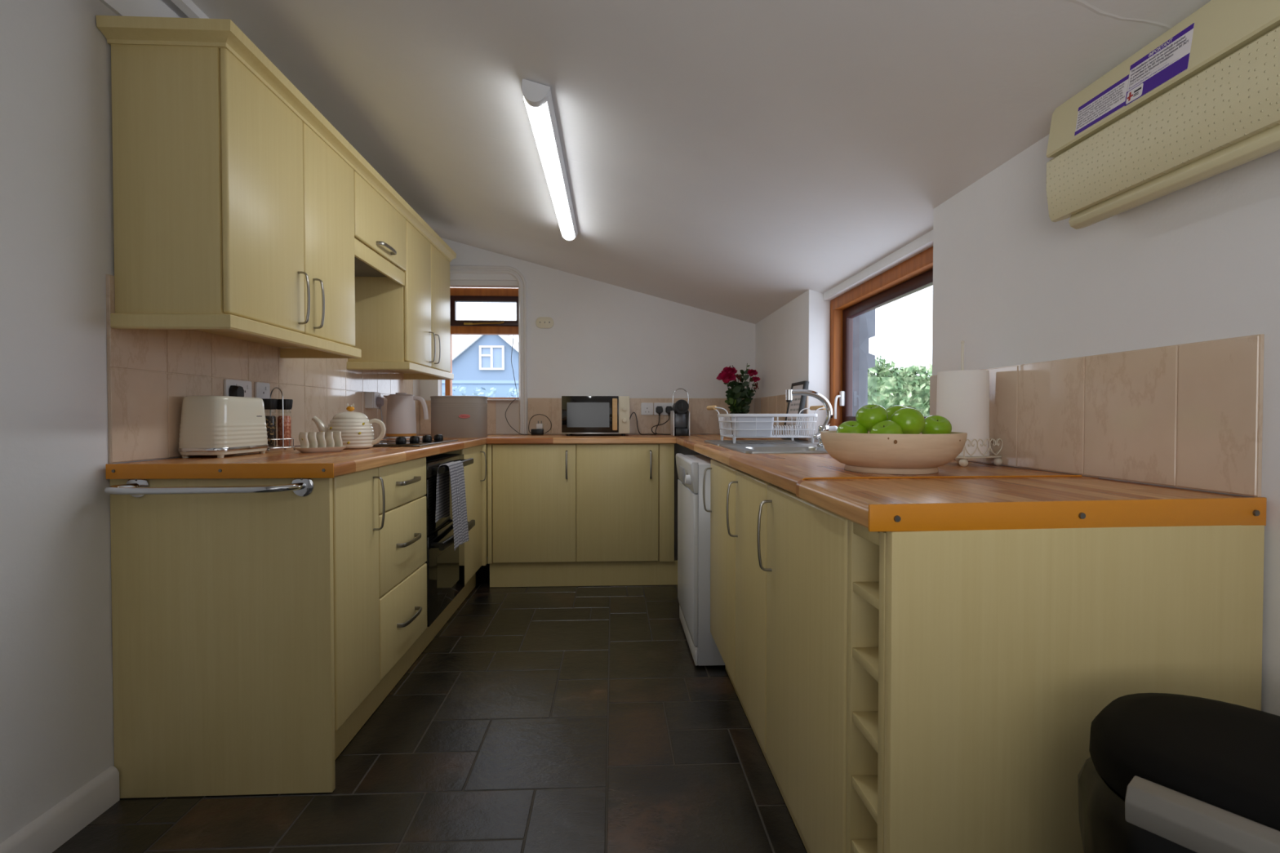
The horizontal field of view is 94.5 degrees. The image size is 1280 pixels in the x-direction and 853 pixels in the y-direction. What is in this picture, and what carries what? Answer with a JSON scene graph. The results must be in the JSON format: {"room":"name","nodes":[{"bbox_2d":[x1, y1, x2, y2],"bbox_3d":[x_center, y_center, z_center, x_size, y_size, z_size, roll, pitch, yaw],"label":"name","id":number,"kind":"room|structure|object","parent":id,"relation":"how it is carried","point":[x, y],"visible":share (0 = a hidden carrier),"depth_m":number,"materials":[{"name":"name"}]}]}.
{"room":"kitchen","nodes":[
{"label":"kitchen","id":0,"kind":"room"},
{"bbox_2d":[0,0,418,844],"bbox_3d":[-1.454,-0.186,1.065,0.120,2.500,6.267,0,1,-3],"label":"wall","id":1,"kind":"structure","parent":0,"point":[57,242],"depth_m":1.43,"materials":[{"name":"paint"}]},
{"bbox_2d":[0,765,119,852],"bbox_3d":[-1.328,0.989,-0.176,0.018,0.094,3.537,0,1,-3],"label":"baseboard","id":2,"kind":"structure","parent":1,"relation":"attached to","point":[54,828],"depth_m":1.44,"materials":[{"name":"white"}]},
{"bbox_2d":[99,0,180,17],"bbox_3d":[-1.388,-1.178,1.046,0.012,0.139,6.057,0,1,-3],"label":"trim","id":3,"kind":"structure","parent":1,"relation":"attached to","point":[153,8],"depth_m":1.67,"materials":[{"name":"white"}]},
{"bbox_2d":[170,0,209,18],"bbox_3d":[-1.338,-1.266,1.047,0.032,0.036,6.057,0,1,-3],"label":"trim","id":4,"kind":"structure","parent":1,"relation":"attached to","point":[188,7],"depth_m":1.79,"materials":[{"name":"white"}]},
{"bbox_2d":[111,44,355,347],"bbox_3d":[-1.263,-0.676,1.989,0.331,0.731,0.800,0,1,-3],"label":"upper cabinet","id":5,"kind":"object","parent":1,"relation":"attached to","point":[226,202],"visible":0.98,"depth_m":1.60,"materials":[{"name":"beige wood"}]},
{"bbox_2d":[110,313,361,358],"bbox_3d":[-1.273,-0.289,1.995,0.310,0.040,0.828,0,1,-3],"label":"rail","id":6,"kind":"object","parent":5,"relation":"attached to","point":[315,347],"visible":1,"depth_m":1.65,"materials":[{"name":"beige wood"}]},
{"bbox_2d":[96,15,456,262],"bbox_3d":[-1.295,-1.064,2.666,0.339,0.053,2.244,0,1,-3],"label":"crown molding","id":7,"kind":"structure","parent":5,"relation":"on","point":[117,29],"depth_m":1.68,"materials":[{"name":"beige wood"}]},
{"bbox_2d":[105,274,419,463],"bbox_3d":[-1.471,-0.175,2.835,0.008,0.503,2.525,0,1,-3],"label":"tile backsplash","id":8,"kind":"structure","parent":1,"relation":"attached to","point":[150,373],"depth_m":1.90,"materials":[{"name":"beige tile"}]},
{"bbox_2d":[223,378,252,397],"bbox_3d":[-1.427,-0.122,2.105,0.012,0.086,0.146,0,1,-3],"label":"wall socket","id":9,"kind":"object","parent":8,"relation":"attached to","point":[246,385],"visible":0.53,"depth_m":2.10,"materials":[{"name":"white plastic"}]},
{"bbox_2d":[229,385,244,396],"bbox_3d":[-1.410,-0.109,2.071,0.024,0.068,0.048,0,1,-3],"label":"plug","id":10,"kind":"object","parent":9,"relation":"attached to","point":[234,390],"visible":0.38,"depth_m":2.05,"materials":[{"name":"black plastic"}]},
{"bbox_2d":[254,382,270,398],"bbox_3d":[-1.434,-0.124,2.250,0.012,0.086,0.086,0,1,-3],"label":"wall socket","id":11,"kind":"object","parent":8,"relation":"attached to","point":[262,390],"visible":0.59,"depth_m":2.24,"materials":[{"name":"white plastic"}]},
{"bbox_2d":[364,391,380,408],"bbox_3d":[-1.458,-0.143,3.235,0.054,0.090,0.090,0,1,-3],"label":"wall socket","id":12,"kind":"object","parent":8,"relation":"attached to","point":[370,397],"visible":0.84,"depth_m":3.19,"materials":[{"name":"white plastic"}]},
{"bbox_2d":[376,396,383,409],"bbox_3d":[-1.421,-0.127,3.236,0.024,0.068,0.048,0,1,-3],"label":"plug","id":13,"kind":"object","parent":12,"relation":"attached to","point":[380,401],"visible":1,"depth_m":3.22,"materials":[{"name":"grey plastic"}]},
{"bbox_2d":[354,171,406,285],"bbox_3d":[-1.295,-0.879,2.685,0.331,0.350,0.598,0,1,-3],"label":"upper cabinet","id":14,"kind":"object","parent":1,"relation":"attached to","point":[380,229],"visible":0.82,"depth_m":2.65,"materials":[{"name":"beige wood"}]},
{"bbox_2d":[347,220,450,373],"bbox_3d":[-1.327,-0.700,3.390,0.331,0.731,0.806,0,1,-3],"label":"upper cabinet","id":15,"kind":"object","parent":1,"relation":"attached to","point":[411,322],"visible":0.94,"depth_m":3.06,"materials":[{"name":"beige wood"}]},
{"bbox_2d":[346,361,453,379],"bbox_3d":[-1.337,-0.314,3.395,0.310,0.040,0.832,0,1,-3],"label":"rail","id":16,"kind":"object","parent":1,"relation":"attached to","point":[424,372],"visible":1,"depth_m":3.02,"materials":[{"name":"beige wood"}]},
{"bbox_2d":[52,564,807,852],"bbox_3d":[-0.219,1.043,1.143,2.554,0.060,6.267,0,1,-3],"label":"floor","id":17,"kind":"structure","parent":0,"point":[553,719],"depth_m":1.76,"materials":[{"name":"tile"}]},
{"bbox_2d":[104,467,385,798],"bbox_3d":[-1.118,0.565,1.733,0.608,0.872,0.424,0,1,-3],"label":"base cabinet","id":18,"kind":"object","parent":17,"relation":"on","point":[246,627],"depth_m":1.60,"materials":[{"name":"beige wood"}]},
{"bbox_2d":[105,434,503,479],"bbox_3d":[-1.171,0.097,2.840,0.586,0.040,2.548,0,1,-3],"label":"countertop","id":19,"kind":"structure","parent":18,"relation":"on","point":[277,463],"depth_m":1.64,"materials":[{"name":"laminate"}]},
{"bbox_2d":[177,395,268,457],"bbox_3d":[-1.348,-0.001,1.925,0.148,0.192,0.270,0,1,-3],"label":"toaster","id":20,"kind":"object","parent":19,"relation":"on","point":[220,426],"visible":1,"depth_m":1.81,"materials":[{"name":"beige metal"}]},
{"bbox_2d":[266,386,295,451],"bbox_3d":[-1.365,-0.029,2.224,0.076,0.237,0.122,0,1,25],"label":"stand","id":21,"kind":"object","parent":19,"relation":"on","point":[282,439],"visible":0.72,"depth_m":2.21,"materials":[{"name":"silver metal"}]},
{"bbox_2d":[261,398,278,446],"bbox_3d":[-1.378,-0.012,2.199,0.059,0.180,0.057,0,1,-3],"label":"mill","id":22,"kind":"object","parent":21,"relation":"on","point":[269,404],"visible":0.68,"depth_m":2.18,"materials":[{"name":"clear glass"}]},
{"bbox_2d":[276,399,293,446],"bbox_3d":[-1.353,-0.013,2.251,0.059,0.180,0.057,0,1,-3],"label":"mill","id":23,"kind":"object","parent":21,"relation":"on","point":[287,403],"visible":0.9,"depth_m":2.23,"materials":[{"name":"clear glass"}]},
{"bbox_2d":[293,431,346,453],"bbox_3d":[-1.140,0.055,2.116,0.095,0.072,0.168,1,1,37],"label":"rack","id":24,"kind":"object","parent":19,"relation":"on","point":[312,442],"visible":1,"depth_m":2.10,"materials":[{"name":"beige ceramic"}]},
{"bbox_2d":[311,403,386,449],"bbox_3d":[-1.152,-0.002,2.341,0.179,0.179,0.218,1,1,41],"label":"teapot","id":25,"kind":"object","parent":19,"relation":"on","point":[357,431],"visible":0.79,"depth_m":2.30,"materials":[{"name":"beige ceramic"}]},
{"bbox_2d":[383,392,428,439],"bbox_3d":[-1.357,-0.064,3.441,0.250,0.264,0.165,0,1,-3],"label":"kettle","id":26,"kind":"object","parent":19,"relation":"on","point":[401,420],"visible":0.91,"depth_m":3.38,"materials":[{"name":"white plastic"}]},
{"bbox_2d":[373,434,457,446],"bbox_3d":[-1.168,0.061,2.746,0.488,0.038,0.584,0,1,-3],"label":"cooktop","id":27,"kind":"object","parent":19,"relation":"in","point":[414,441],"visible":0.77,"depth_m":2.69,"materials":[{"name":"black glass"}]},
{"bbox_2d":[430,395,487,437],"bbox_3d":[-1.098,-0.060,3.596,0.335,0.252,0.204,0,1,-3],"label":"bin","id":28,"kind":"object","parent":19,"relation":"on","point":[451,416],"visible":0.98,"depth_m":3.51,"materials":[{"name":"beige metal"}]},
{"bbox_2d":[377,457,426,680],"bbox_3d":[-1.135,0.486,2.194,0.600,0.717,0.498,0,1,-3],"label":"drawer unit","id":29,"kind":"object","parent":17,"relation":"on","point":[402,537],"visible":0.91,"depth_m":2.15,"materials":[{"name":"beige laminate"}]},
{"bbox_2d":[334,573,475,759],"bbox_3d":[-0.961,0.912,2.616,0.018,0.147,1.958,0,1,-3],"label":"plinth","id":30,"kind":"object","parent":17,"relation":"on","point":[355,722],"visible":0.36,"depth_m":2.23,"materials":[{"name":"beige laminate"}]},
{"bbox_2d":[422,453,475,626],"bbox_3d":[-1.137,0.489,2.744,0.628,0.688,0.596,0,1,-3],"label":"oven","id":31,"kind":"object","parent":17,"relation":"on","point":[445,564],"visible":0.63,"depth_m":2.61,"materials":[{"name":"black glass"}]},
{"bbox_2d":[435,460,468,550],"bbox_3d":[-0.827,0.345,2.619,0.079,0.372,0.265,0,1,-3],"label":"tea towel","id":32,"kind":"object","parent":31,"relation":"hanging from","point":[455,475],"visible":0.94,"depth_m":2.61,"materials":[{"name":"grey fabric"}]},
{"bbox_2d":[443,444,487,585],"bbox_3d":[-1.199,0.463,3.575,0.600,0.717,1.059,0,1,-3],"label":"base cabinet","id":33,"kind":"object","parent":17,"relation":"on","point":[475,473],"visible":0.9,"depth_m":3.34,"materials":[{"name":"beige laminate"}]},
{"bbox_2d":[487,444,677,586],"bbox_3d":[-0.351,0.532,3.836,1.150,0.865,0.617,0,1,-3],"label":"base cabinet","id":34,"kind":"object","parent":17,"relation":"on","point":[547,503],"depth_m":3.57,"materials":[{"name":"beige laminate"}]},
{"bbox_2d":[486,434,675,444],"bbox_3d":[-0.361,0.080,3.838,1.126,0.037,0.617,0,1,-3],"label":"countertop","id":35,"kind":"structure","parent":34,"relation":"on","point":[507,438],"depth_m":3.54,"materials":[{"name":"laminate"}]},
{"bbox_2d":[505,335,529,435],"bbox_3d":[-0.834,-0.296,4.120,0.174,0.706,0.135,0,1,7],"label":"power cable","id":36,"kind":"object","parent":35,"relation":"on","point":[513,335],"visible":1,"depth_m":4.15,"materials":[{"name":"black plastic"}]},
{"bbox_2d":[530,421,543,435],"bbox_3d":[-0.704,0.009,4.063,0.083,0.096,0.056,0,1,-3],"label":"charger","id":37,"kind":"object","parent":35,"relation":"on","point":[539,431],"visible":1,"depth_m":4.04,"materials":[{"name":"black plastic"}]},
{"bbox_2d":[561,395,629,435],"bbox_3d":[-0.292,-0.070,3.966,0.438,0.259,0.328,0,1,-3],"label":"microwave","id":38,"kind":"object","parent":35,"relation":"on","point":[580,415],"visible":1,"depth_m":3.82,"materials":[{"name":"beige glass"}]},
{"bbox_2d":[629,412,659,435],"bbox_3d":[0.033,-0.021,4.091,0.229,0.158,0.064,0,1,-12],"label":"power cable","id":39,"kind":"object","parent":35,"relation":"on","point":[633,412],"visible":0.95,"depth_m":4.10,"materials":[{"name":"black plastic"}]},
{"bbox_2d":[675,453,724,666],"bbox_3d":[0.497,0.557,2.715,0.640,0.834,0.586,0,1,-3],"label":"dishwasher","id":40,"kind":"object","parent":17,"relation":"on","point":[693,521],"visible":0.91,"depth_m":2.42,"materials":[{"name":"white metal"}]},
{"bbox_2d":[702,458,770,753],"bbox_3d":[0.590,0.494,1.983,0.640,0.710,0.873,0,1,-3],"label":"base cabinet","id":41,"kind":"object","parent":17,"relation":"on","point":[738,583],"visible":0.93,"depth_m":1.84,"materials":[{"name":"beige laminate"}]},
{"bbox_2d":[725,666,810,852],"bbox_3d":[0.388,0.928,1.718,0.016,0.147,1.395,0,1,-3],"label":"plinth","id":42,"kind":"object","parent":17,"relation":"on","point":[726,670],"visible":0.22,"depth_m":1.68,"materials":[{"name":"beige laminate"}]},
{"bbox_2d":[757,484,848,852],"bbox_3d":[0.622,0.506,1.284,0.640,0.710,0.523,0,1,-3],"label":"base cabinet","id":43,"kind":"object","parent":17,"relation":"on","point":[806,570],"visible":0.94,"depth_m":1.21,"materials":[{"name":"beige laminate"}]},
{"bbox_2d":[669,434,1098,494],"bbox_3d":[0.569,0.098,2.699,0.633,0.040,2.978,0,1,-3],"label":"countertop","id":44,"kind":"structure","parent":43,"relation":"on","point":[784,471],"depth_m":1.48,"materials":[{"name":"laminate"}]},
{"bbox_2d":[670,388,689,435],"bbox_3d":[0.267,-0.097,3.933,0.109,0.312,0.228,0,1,-3],"label":"coffee machine","id":45,"kind":"object","parent":44,"relation":"on","point":[680,414],"visible":1,"depth_m":3.87,"materials":[{"name":"black plastic"}]},
{"bbox_2d":[731,412,745,435],"bbox_3d":[0.655,-0.018,3.934,0.094,0.154,0.094,0,1,-3],"label":"vase","id":46,"kind":"object","parent":44,"relation":"on","point":[731,412],"visible":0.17,"depth_m":3.89,"materials":[{"name":"green glass"}]},
{"bbox_2d":[715,371,742,412],"bbox_3d":[0.577,-0.201,3.895,0.147,0.328,0.119,-1,1,-37],"label":"flower","id":47,"kind":"object","parent":46,"relation":"on","point":[726,377],"visible":0.91,"depth_m":3.88,"materials":[{"name":"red plant"}]},
{"bbox_2d":[720,366,737,408],"bbox_3d":[0.592,-0.219,3.923,0.106,0.362,0.098,0,1,-3],"label":"flower","id":48,"kind":"object","parent":46,"relation":"on","point":[730,370],"visible":0.56,"depth_m":3.91,"materials":[{"name":"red plant"}]},
{"bbox_2d":[724,397,736,410],"bbox_3d":[0.611,-0.114,3.921,0.083,0.152,0.085,1,1,31],"label":"leaf sprig","id":49,"kind":"object","parent":46,"relation":"in","point":[731,402],"visible":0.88,"depth_m":3.88,"materials":[{"name":"green plant"}]},
{"bbox_2d":[726,386,742,413],"bbox_3d":[0.620,-0.153,3.911,0.111,0.231,0.084,0,1,-3],"label":"leaf sprig","id":50,"kind":"object","parent":46,"relation":"in","point":[735,392],"visible":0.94,"depth_m":3.89,"materials":[{"name":"green plant"}]},
{"bbox_2d":[733,369,749,413],"bbox_3d":[0.666,-0.207,3.914,0.111,0.339,0.068,0,1,-3],"label":"leaf sprig","id":51,"kind":"object","parent":46,"relation":"on","point":[742,371],"visible":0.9,"depth_m":3.91,"materials":[{"name":"green plant"}]},
{"bbox_2d":[736,390,755,412],"bbox_3d":[0.696,-0.140,3.911,0.124,0.205,0.087,0,1,-3],"label":"leaf sprig","id":52,"kind":"object","parent":46,"relation":"on","point":[747,400],"visible":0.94,"depth_m":3.90,"materials":[{"name":"green plant"}]},
{"bbox_2d":[739,376,759,404],"bbox_3d":[0.713,-0.185,3.920,0.164,0.296,0.065,0,1,20],"label":"flower","id":53,"kind":"object","parent":46,"relation":"on","point":[755,379],"visible":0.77,"depth_m":3.89,"materials":[{"name":"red plant"}]},
{"bbox_2d":[746,368,757,404],"bbox_3d":[0.726,-0.211,3.931,0.108,0.346,0.077,1,1,38],"label":"flower","id":54,"kind":"object","parent":46,"relation":"on","point":[751,372],"visible":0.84,"depth_m":3.91,"materials":[{"name":"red plant"}]},
{"bbox_2d":[704,440,827,453],"bbox_3d":[0.585,0.156,2.515,0.490,0.160,0.965,0,1,-3],"label":"sink","id":55,"kind":"object","parent":44,"relation":"in","point":[753,446],"visible":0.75,"depth_m":2.46,"materials":[{"name":"silver metal"}]},
{"bbox_2d":[706,404,826,443],"bbox_3d":[0.594,-0.013,2.810,0.531,0.172,0.334,0,1,-3],"label":"dish rack","id":56,"kind":"object","parent":55,"relation":"on","point":[797,427],"visible":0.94,"depth_m":2.71,"materials":[{"name":"white plastic"}]},
{"bbox_2d":[731,417,773,436],"bbox_3d":[0.517,-0.005,2.724,0.190,0.098,0.134,0,1,-3],"label":"tub","id":57,"kind":"object","parent":56,"relation":"in","point":[739,425],"visible":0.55,"depth_m":2.67,"materials":[{"name":"white plastic"}]},
{"bbox_2d":[720,444,827,453],"bbox_3d":[0.596,0.160,2.293,0.490,0.160,0.520,0,1,-3],"label":"basin","id":58,"kind":"object","parent":55,"relation":"in","point":[744,448],"depth_m":2.40,"materials":[{"name":"silver metal"}]},
{"bbox_2d":[781,380,808,439],"bbox_3d":[0.825,-0.082,3.152,0.084,0.311,0.236,0,1,-3],"label":"picture frame","id":59,"kind":"object","parent":44,"relation":"on","point":[797,404],"visible":0.56,"depth_m":3.12,"materials":[{"name":"black plastic"}]},
{"bbox_2d":[784,384,803,435],"bbox_3d":[0.825,-0.082,3.152,0.067,0.280,0.206,0,1,-3],"label":"print","id":60,"kind":"object","parent":59,"relation":"attached to","point":[796,406],"depth_m":3.15,"materials":[{"name":"white paper"}]},
{"bbox_2d":[786,389,837,446],"bbox_3d":[0.706,-0.036,2.435,0.215,0.235,0.052,0,1,-3],"label":"tap","id":61,"kind":"object","parent":44,"relation":"on","point":[789,393],"visible":0.88,"depth_m":2.42,"materials":[{"name":"silver metal"}]},
{"bbox_2d":[820,431,967,474],"bbox_3d":[0.589,0.058,1.392,0.316,0.090,0.316,0,1,-3],"label":"fruit bowl","id":62,"kind":"object","parent":44,"relation":"on","point":[870,453],"visible":0.94,"depth_m":1.27,"materials":[{"name":"beige ceramic"}]},
{"bbox_2d":[835,420,867,433],"bbox_3d":[0.500,0.019,1.396,0.071,0.065,0.070,0,1,10],"label":"apple","id":63,"kind":"object","parent":62,"relation":"in","point":[848,427],"visible":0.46,"depth_m":1.37,"materials":[{"name":"green food"}]},
{"bbox_2d":[855,404,888,431],"bbox_3d":[0.543,-0.020,1.387,0.071,0.064,0.071,0,1,9],"label":"apple","id":64,"kind":"object","parent":63,"relation":"on","point":[868,415],"visible":0.8,"depth_m":1.36,"materials":[{"name":"green food"}]},
{"bbox_2d":[869,420,902,434],"bbox_3d":[0.552,0.019,1.327,0.069,0.065,0.068,0,1,20],"label":"apple","id":65,"kind":"object","parent":62,"relation":"in","point":[890,427],"visible":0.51,"depth_m":1.31,"materials":[{"name":"green food"}]},
{"bbox_2d":[885,405,906,420],"bbox_3d":[0.635,-0.018,1.456,0.072,0.067,0.073,0,1,-7],"label":"apple","id":66,"kind":"object","parent":62,"relation":"in","point":[891,411],"visible":0.16,"depth_m":1.44,"materials":[{"name":"green food"}]},
{"bbox_2d":[890,407,924,434],"bbox_3d":[0.607,-0.008,1.342,0.073,0.069,0.070,1,1,28],"label":"apple","id":67,"kind":"object","parent":62,"relation":"in","point":[911,420],"visible":0.77,"depth_m":1.32,"materials":[{"name":"green food"}]},
{"bbox_2d":[921,415,951,434],"bbox_3d":[0.704,0.005,1.408,0.067,0.063,0.066,1,1,42],"label":"apple","id":68,"kind":"object","parent":62,"relation":"in","point":[934,424],"visible":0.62,"depth_m":1.39,"materials":[{"name":"green food"}]},
{"bbox_2d":[955,340,1002,466],"bbox_3d":[0.850,-0.063,1.562,0.137,0.327,0.137,0,1,-20],"label":"paper towel holder","id":69,"kind":"object","parent":44,"relation":"on","point":[997,460],"visible":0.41,"depth_m":1.51,"materials":[{"name":"beige paint"}]},
{"bbox_2d":[936,369,989,456],"bbox_3d":[0.851,-0.035,1.562,0.126,0.219,0.126,0,1,-26],"label":"paper towel roll","id":70,"kind":"object","parent":69,"relation":"on","point":[962,397],"visible":0.75,"depth_m":1.51,"materials":[{"name":"white paper"}]},
{"bbox_2d":[955,454,1001,458],"bbox_3d":[0.850,0.077,1.564,0.134,0.004,0.134,0,1,-20],"label":"tray","id":71,"kind":"object","parent":69,"relation":"on","point":[995,456],"depth_m":1.50,"materials":[{"name":"beige paint"}]},
{"bbox_2d":[845,520,1264,852],"bbox_3d":[0.658,0.582,0.945,0.607,0.865,0.154,0,1,-3],"label":"wine rack","id":72,"kind":"object","parent":17,"relation":"on","point":[981,664],"visible":0.84,"depth_m":0.88,"materials":[{"name":"beige laminate"}]},
{"bbox_2d":[851,775,877,824],"bbox_3d":[0.478,0.593,0.947,0.244,0.016,0.100,0,1,-3],"label":"shelf","id":73,"kind":"object","parent":72,"relation":"attached to","point":[865,786],"depth_m":0.96,"materials":[{"name":"beige laminate"}]},
{"bbox_2d":[851,839,877,852],"bbox_3d":[0.478,0.701,0.949,0.244,0.016,0.100,0,1,-3],"label":"shelf","id":74,"kind":"object","parent":72,"relation":"attached to","point":[858,846],"depth_m":0.98,"materials":[{"name":"beige laminate"}]},
{"bbox_2d":[852,647,878,682],"bbox_3d":[0.478,0.377,0.943,0.244,0.016,0.100,0,1,-3],"label":"shelf","id":75,"kind":"object","parent":72,"relation":"attached to","point":[868,657],"depth_m":0.95,"materials":[{"name":"beige laminate"}]},
{"bbox_2d":[852,711,878,752],"bbox_3d":[0.478,0.485,0.945,0.244,0.016,0.100,0,1,-3],"label":"shelf","id":76,"kind":"object","parent":72,"relation":"attached to","point":[867,722],"depth_m":0.95,"materials":[{"name":"beige laminate"}]},
{"bbox_2d":[853,582,879,609],"bbox_3d":[0.478,0.268,0.941,0.244,0.016,0.100,0,1,-3],"label":"shelf","id":77,"kind":"object","parent":72,"relation":"attached to","point":[868,591],"depth_m":0.95,"materials":[{"name":"beige laminate"}]},
{"bbox_2d":[795,478,1266,532],"bbox_3d":[0.640,0.129,1.045,0.643,0.044,0.375,0,1,-3],"label":"countertop","id":78,"kind":"structure","parent":72,"relation":"on","point":[1002,504],"depth_m":0.90,"materials":[{"name":"laminate"}]},
{"bbox_2d":[1077,693,1279,852],"bbox_3d":[0.709,0.687,0.605,0.333,0.667,0.428,-1,1,-36],"label":"bin","id":79,"kind":"object","parent":17,"relation":"on","point":[1163,772],"visible":1,"depth_m":0.64,"materials":[{"name":"black plastic"}]},
{"bbox_2d":[418,237,755,564],"bbox_3d":[-0.345,-0.240,4.197,2.624,2.500,0.090,0,1,-3],"label":"wall","id":80,"kind":"structure","parent":0,"point":[604,339],"depth_m":4.15,"materials":[{"name":"paint"}]},
{"bbox_2d":[419,400,519,434],"bbox_3d":[-1.182,-0.063,4.112,0.684,0.235,0.008,0,1,-3],"label":"tile backsplash","id":81,"kind":"structure","parent":80,"relation":"attached to","point":[497,424],"depth_m":4.12,"materials":[{"name":"beige tile"}]},
{"bbox_2d":[444,287,519,400],"bbox_3d":[-1.113,-0.583,4.169,0.580,0.803,0.210,0,1,-3],"label":"window","id":82,"kind":"structure","parent":80,"relation":"in","point":[456,294],"depth_m":4.20,"materials":[{"name":"orange wood"}]},
{"bbox_2d":[449,280,518,288],"bbox_3d":[-1.125,-1.001,4.158,0.547,0.034,0.070,0,1,-3],"label":"trim","id":83,"kind":"structure","parent":80,"relation":"attached to","point":[453,283],"depth_m":4.13,"materials":[{"name":"white paint"}]},
{"bbox_2d":[449,265,527,434],"bbox_3d":[-1.138,-0.529,4.099,0.704,1.166,0.023,0,1,-3],"label":"pipe","id":84,"kind":"object","parent":80,"relation":"attached to","point":[512,271],"visible":0.95,"depth_m":4.10,"materials":[{"name":"white plastic"}]},
{"bbox_2d":[535,316,554,328],"bbox_3d":[-0.662,-0.723,4.122,0.124,0.078,0.014,0,1,-3],"label":"plate","id":85,"kind":"object","parent":80,"relation":"attached to","point":[541,322],"visible":1,"depth_m":4.12,"materials":[{"name":"beige plastic"}]},
{"bbox_2d":[527,398,753,434],"bbox_3d":[0.012,-0.073,4.167,1.593,0.253,0.008,0,1,-3],"label":"tile backsplash","id":86,"kind":"structure","parent":80,"relation":"attached to","point":[703,420],"depth_m":4.17,"materials":[{"name":"beige tile"}]},
{"bbox_2d":[640,402,653,414],"bbox_3d":[0.050,-0.124,4.157,0.086,0.086,0.012,0,1,-3],"label":"wall socket","id":87,"kind":"object","parent":86,"relation":"attached to","point":[646,408],"visible":1,"depth_m":4.15,"materials":[{"name":"white plastic"}]},
{"bbox_2d":[653,402,674,414],"bbox_3d":[0.170,-0.124,4.163,0.146,0.086,0.012,0,1,-3],"label":"wall socket","id":88,"kind":"object","parent":86,"relation":"attached to","point":[664,405],"visible":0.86,"depth_m":4.16,"materials":[{"name":"white plastic"}]},
{"bbox_2d":[191,0,1210,324],"bbox_3d":[-0.221,-1.035,1.107,2.589,0.785,6.267,0,1,-3],"label":"ceiling","id":89,"kind":"structure","parent":0,"point":[737,159],"depth_m":1.73,"materials":[{"name":"paint"}]},
{"bbox_2d":[521,79,577,240],"bbox_3d":[-0.337,-0.997,2.420,0.085,0.068,1.378,0,1,-3],"label":"light","id":90,"kind":"object","parent":89,"relation":"attached to","point":[538,99],"visible":1,"depth_m":2.06,"materials":[{"name":"white plastic"}]},
{"bbox_2d":[755,134,1279,715],"bbox_3d":[1.012,0.157,1.184,0.110,1.810,6.267,0,1,-3],"label":"wall","id":91,"kind":"structure","parent":0,"point":[1199,261],"depth_m":1.23,"materials":[{"name":"paint"}]},
{"bbox_2d":[754,394,808,440],"bbox_3d":[0.840,-0.063,3.627,0.008,0.253,1.139,0,1,-3],"label":"tile backsplash","id":92,"kind":"structure","parent":91,"relation":"attached to","point":[777,404],"depth_m":3.64,"materials":[{"name":"beige tile"}]},
{"bbox_2d":[807,246,933,435],"bbox_3d":[0.992,-0.288,2.466,0.201,0.707,1.215,0,1,-3],"label":"window","id":93,"kind":"structure","parent":91,"relation":"in","point":[914,274],"depth_m":2.86,"materials":[{"name":"orange wood"}]},
{"bbox_2d":[823,229,933,300],"bbox_3d":[0.993,-0.661,2.461,0.040,0.042,1.180,0,1,-3],"label":"trim","id":94,"kind":"structure","parent":91,"relation":"attached to","point":[925,242],"depth_m":2.38,"materials":[{"name":"paint"}]},
{"bbox_2d":[929,333,1264,497],"bbox_3d":[0.942,-0.025,1.398,0.008,0.254,0.957,0,1,-3],"label":"tile backsplash","id":95,"kind":"structure","parent":91,"relation":"attached to","point":[1189,415],"depth_m":1.12,"materials":[{"name":"beige tile"}]},
{"bbox_2d":[1046,0,1279,229],"bbox_3d":[0.909,-0.525,0.909,0.117,0.268,0.630,0,1,-3],"label":"air conditioner","id":96,"kind":"object","parent":91,"relation":"attached to","point":[1200,101],"visible":1,"depth_m":0.95,"materials":[{"name":"beige plastic"}]},
{"bbox_2d":[1068,124,1279,229],"bbox_3d":[0.921,-0.418,0.899,0.094,0.054,0.585,0,1,-3],"label":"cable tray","id":97,"kind":"object","parent":96,"relation":"on","point":[1255,141],"depth_m":0.96,"materials":[{"name":"beige plastic"}]},
{"label":"outside","id":98,"kind":"structure","parent":0,"visible":0},
{"bbox_3d":[-1.480,0.928,32.237,80.000,0.100,55.500,0,1,-3],"label":"ground","id":99,"kind":"structure","parent":98,"visible":0},
{"bbox_2d":[441,334,518,380],"bbox_3d":[-7.127,-2.059,31.776,8.200,5.890,8.800,0,1,-3],"label":"house","id":100,"kind":"structure","parent":99,"relation":"on","point":[480,357],"depth_m":27.63,"materials":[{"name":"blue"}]},
{"bbox_2d":[441,380,519,397],"bbox_3d":[-2.558,0.247,9.924,5.000,2.030,0.110,0,1,-3],"label":"fence","id":101,"kind":"object","parent":99,"relation":"on","point":[502,387],"visible":0.18,"depth_m":9.88,"materials":[{"name":"blue"}]},
{"bbox_2d":[441,386,519,397],"bbox_3d":[-2.442,0.302,9.501,4.037,1.933,0.472,0,1,-3],"label":"shrub","id":102,"kind":"object","parent":99,"relation":"on","point":[494,390],"visible":0.05,"depth_m":9.42,"materials":[{"name":"blue plant"}]},
{"bbox_2d":[867,355,932,416],"bbox_3d":[6.080,0.147,8.194,7.938,2.288,1.055,0,1,-3],"label":"hedge","id":103,"kind":"object","parent":99,"relation":"on","point":[886,388],"visible":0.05,"depth_m":7.94,"materials":[{"name":"green plant"}]},
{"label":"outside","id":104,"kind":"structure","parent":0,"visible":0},
{"bbox_2d":[852,308,875,416],"bbox_3d":[1.112,-0.081,3.722,0.183,2.700,1.265,0,1,-3],"label":"wall","id":105,"kind":"structure","parent":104,"point":[864,325],"depth_m":3.08,"materials":[{"name":"grey paint"}]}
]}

